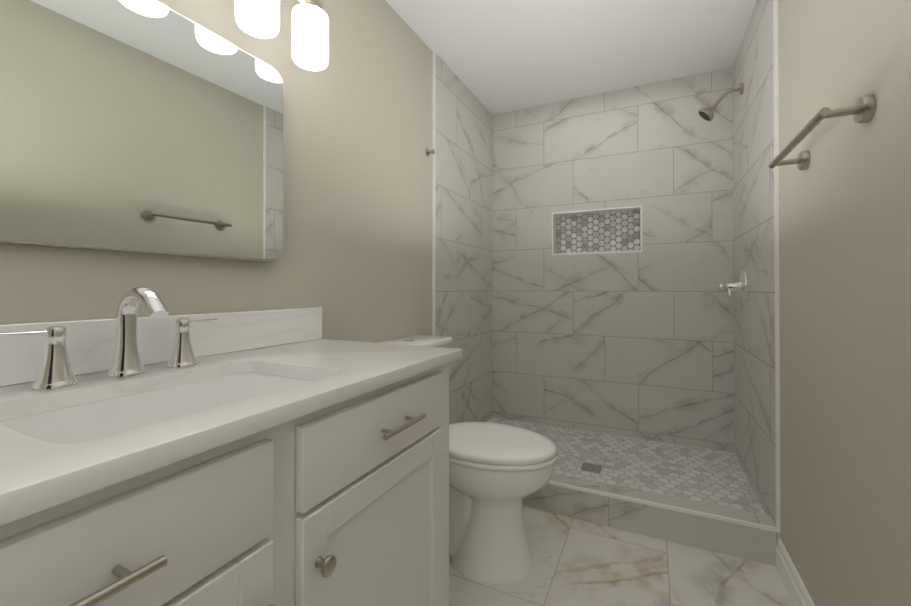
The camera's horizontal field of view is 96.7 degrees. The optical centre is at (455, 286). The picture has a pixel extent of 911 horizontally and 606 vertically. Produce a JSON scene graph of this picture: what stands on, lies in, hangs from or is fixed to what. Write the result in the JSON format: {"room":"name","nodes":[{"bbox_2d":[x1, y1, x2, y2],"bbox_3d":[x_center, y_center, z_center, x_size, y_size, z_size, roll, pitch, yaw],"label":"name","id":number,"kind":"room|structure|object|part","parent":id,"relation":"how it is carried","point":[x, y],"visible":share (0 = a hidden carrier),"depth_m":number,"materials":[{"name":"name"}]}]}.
{"room":"bathroom","nodes":[
{"label":"bathroom","id":0,"kind":"room"},
{"bbox_2d":[0,0,491,424],"bbox_3d":[-0.591,-0.114,1.389,0.110,2.400,3.970,0,0,26],"label":"wall","id":1,"kind":"structure","parent":0,"point":[354,261],"depth_m":1.68,"materials":[{"name":"paint"}]},
{"bbox_2d":[0,0,283,260],"bbox_3d":[-0.752,-0.382,0.905,0.022,0.602,0.876,0,0,27],"label":"mirror","id":2,"kind":"object","parent":1,"relation":"attached to","point":[150,126],"visible":0.94,"depth_m":0.92,"materials":[{"name":"white mirror"}]},
{"bbox_2d":[0,307,321,386],"bbox_3d":[-0.755,0.127,0.916,0.020,0.112,1.220,0,0,26],"label":"backsplash","id":3,"kind":"structure","parent":1,"relation":"attached to","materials":[{"name":"stone"}]},
{"bbox_2d":[235,0,279,38],"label":"sconce","id":4,"kind":"object","parent":1,"relation":"attached to","point":[257,18],"depth_m":1.08,"materials":[{"name":"white glass"}]},
{"bbox_3d":[-0.541,-0.782,1.107,0.110,0.156,0.110,0,0,26],"label":"lamp shade","id":5,"kind":"part","parent":4,"relation":"part of","materials":[{"name":"white glass"}]},
{"bbox_2d":[292,0,328,70],"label":"sconce","id":6,"kind":"object","parent":1,"relation":"attached to","point":[310,31],"depth_m":1.24,"materials":[{"name":"white glass"}]},
{"bbox_3d":[-0.458,-0.781,1.278,0.110,0.156,0.110,0,0,26],"label":"lamp shade","id":7,"kind":"part","parent":6,"relation":"part of","materials":[{"name":"white glass"}]},
{"bbox_3d":[-0.629,-0.901,1.045,0.144,0.110,0.640,0,0,26],"label":"frame","id":8,"kind":"part","parent":6,"relation":"part of","materials":[{"name":"silver metal"}]},
{"bbox_2d":[426,149,434,155],"bbox_3d":[-0.133,-0.729,2.187,0.042,0.032,0.032,0,0,26],"label":"robe hook","id":9,"kind":"object","parent":1,"relation":"attached to","point":[428,152],"visible":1,"depth_m":2.18,"materials":[{"name":"silver metal"}]},
{"bbox_2d":[432,51,435,335],"bbox_3d":[-0.119,-0.181,2.248,0.012,2.255,0.012,0,0,26],"label":"trim","id":10,"kind":"structure","parent":1,"relation":"attached to","point":[434,115],"depth_m":2.24,"materials":[{"name":"white"}]},
{"bbox_2d":[385,0,756,114],"bbox_3d":[0.142,-1.356,1.041,1.740,0.080,3.970,0,0,26],"label":"ceiling","id":11,"kind":"structure","parent":0,"point":[499,56],"depth_m":2.16,"materials":[{"name":"paint"}]},
{"bbox_2d":[492,67,733,451],"bbox_3d":[0.982,-0.105,2.772,1.540,2.400,0.090,0,0,26],"label":"wall","id":12,"kind":"structure","parent":0,"point":[640,345],"depth_m":2.68,"materials":[{"name":"tile"}]},
{"bbox_2d":[552,206,641,254],"bbox_3d":[0.945,-0.376,2.742,0.580,0.300,0.006,0,0,26],"label":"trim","id":13,"kind":"structure","parent":12,"relation":"attached to","point":[600,210],"depth_m":2.72,"materials":[{"name":"white tile"}]},
{"bbox_2d":[449,506,792,605],"bbox_3d":[-0.073,1.122,0.581,1.740,0.080,2.980,0,0,26],"label":"floor","id":14,"kind":"structure","parent":0,"point":[578,562],"depth_m":1.53,"materials":[{"name":"tile"}]},
{"bbox_2d":[0,286,461,605],"bbox_3d":[-0.494,0.541,0.788,0.598,1.085,1.220,0,0,26],"label":"bathroom vanity","id":15,"kind":"object","parent":14,"relation":"on","point":[158,456],"visible":1,"depth_m":0.70,"materials":[{"name":"white paint"}]},
{"bbox_2d":[0,326,77,389],"bbox_3d":[-0.747,0.127,0.721,0.060,0.110,0.112,0,0,26],"label":"handle","id":16,"kind":"object","parent":15,"relation":"on","point":[55,372],"depth_m":0.73,"materials":[{"name":"silver metal"}]},
{"bbox_3d":[-0.375,0.309,0.392,0.037,0.012,0.160,0,0,26],"label":"handle","id":17,"kind":"part","parent":15,"relation":"part of","materials":[{"name":"silver metal"}]},
{"bbox_3d":[-0.400,0.308,0.403,0.020,0.145,0.507,0,0,26],"label":"drawer","id":18,"kind":"part","parent":15,"relation":"part of","materials":[{"name":"white paint"}]},
{"bbox_2d":[107,286,168,377],"bbox_3d":[-0.644,0.091,0.826,0.156,0.184,0.062,0,0,26],"label":"faucet","id":19,"kind":"object","parent":15,"relation":"on","point":[126,362],"depth_m":0.83,"materials":[{"name":"silver metal"}]},
{"bbox_2d":[167,318,217,367],"bbox_3d":[-0.626,0.129,0.970,0.060,0.110,0.112,0,0,26],"label":"handle","id":20,"kind":"object","parent":15,"relation":"on","point":[182,354],"depth_m":0.93,"materials":[{"name":"silver metal"}]},
{"bbox_3d":[-0.400,0.673,0.401,0.020,0.565,0.507,0,0,26],"label":"door","id":21,"kind":"part","parent":15,"relation":"part of","materials":[{"name":"white paint"}]},
{"bbox_3d":[-0.227,0.482,0.704,0.030,0.034,0.034,0,0,26],"label":"knob","id":22,"kind":"part","parent":15,"relation":"part of","materials":[{"name":"silver metal"}]},
{"bbox_3d":[-0.154,0.676,0.910,0.020,0.565,0.508,0,0,26],"label":"door","id":23,"kind":"part","parent":15,"relation":"part of","materials":[{"name":"white paint"}]},
{"bbox_3d":[-0.154,0.311,0.912,0.020,0.145,0.508,0,0,26],"label":"drawer","id":24,"kind":"part","parent":15,"relation":"part of","materials":[{"name":"white paint"}]},
{"bbox_3d":[-0.122,0.312,0.915,0.037,0.012,0.160,0,0,26],"label":"handle","id":25,"kind":"part","parent":15,"relation":"part of","materials":[{"name":"silver metal"}]},
{"bbox_2d":[378,335,556,583],"bbox_3d":[0.040,0.662,1.684,0.757,0.852,0.452,0,0,26],"label":"toilet","id":26,"kind":"object","parent":14,"relation":"on","point":[498,472],"visible":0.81,"depth_m":1.52,"materials":[{"name":"white ceramic"}]},
{"bbox_3d":[-0.206,0.257,1.805,0.212,0.032,0.452,0,0,26],"label":"lid","id":27,"kind":"part","parent":26,"relation":"part of","materials":[{"name":"white ceramic"}]},
{"bbox_3d":[0.130,0.873,1.640,0.535,0.430,0.374,0,0,26],"label":"bowl","id":28,"kind":"part","parent":26,"relation":"part of","materials":[{"name":"white ceramic"}]},
{"bbox_3d":[0.148,0.647,1.632,0.516,0.018,0.388,0,0,26],"label":"seat","id":29,"kind":"part","parent":26,"relation":"part of","materials":[{"name":"white plastic"}]},
{"bbox_2d":[522,474,779,565],"bbox_3d":[0.588,1.016,1.949,1.539,0.147,0.103,0,0,26],"label":"shower curb","id":30,"kind":"structure","parent":14,"relation":"on","point":[739,533],"depth_m":1.76,"materials":[{"name":"tile"}]},
{"bbox_2d":[487,417,765,514],"bbox_3d":[0.786,1.035,2.360,1.520,0.115,0.810,0,0,26],"label":"floor","id":31,"kind":"structure","parent":0,"point":[705,475],"depth_m":2.20,"materials":[{"name":"grey tile"}]},
{"bbox_2d":[581,462,601,473],"bbox_3d":[0.733,0.974,2.180,0.100,0.004,0.100,0,0,26],"label":"shower drain","id":32,"kind":"object","parent":31,"relation":"in","point":[594,468],"visible":1,"depth_m":2.18,"materials":[{"name":"silver metal"}]},
{"bbox_2d":[732,0,910,605],"bbox_3d":[0.876,-0.118,0.679,0.110,2.400,3.970,0,0,26],"label":"wall","id":33,"kind":"structure","parent":0,"point":[845,338],"depth_m":1.12,"materials":[{"name":"paint"}]},
{"bbox_2d":[698,83,743,120],"bbox_3d":[1.429,-0.993,2.189,0.204,0.172,0.092,0,0,26],"label":"shower head","id":34,"kind":"object","parent":33,"relation":"attached to","point":[706,113],"visible":1,"depth_m":2.18},
{"bbox_2d":[718,269,746,304],"bbox_3d":[1.470,0.001,2.163,0.112,0.190,0.190,0,0,26],"label":"shower valve","id":35,"kind":"object","parent":33,"relation":"attached to","point":[740,286],"visible":1,"depth_m":2.13,"materials":[{"name":"silver metal"}]},
{"bbox_2d":[773,0,779,529],"bbox_3d":[1.256,-0.185,1.583,0.012,2.255,0.012,0,0,26],"label":"trim","id":36,"kind":"structure","parent":33,"relation":"attached to","point":[776,256],"depth_m":1.58,"materials":[{"name":"white"}]},
{"bbox_2d":[775,538,814,605],"bbox_3d":[0.630,1.024,0.285,0.016,0.112,2.859,0,0,26],"label":"baseboard","id":37,"kind":"structure","parent":33,"relation":"attached to","point":[795,588],"depth_m":1.42,"materials":[{"name":"white wood"}]},
{"bbox_2d":[768,94,875,169],"bbox_3d":[0.988,-0.405,1.127,0.094,0.060,0.470,0,0,26],"label":"towel rail","id":38,"kind":"object","parent":33,"relation":"attached to","point":[862,110],"visible":1,"depth_m":0.95,"materials":[{"name":"silver metal"}]}
]}

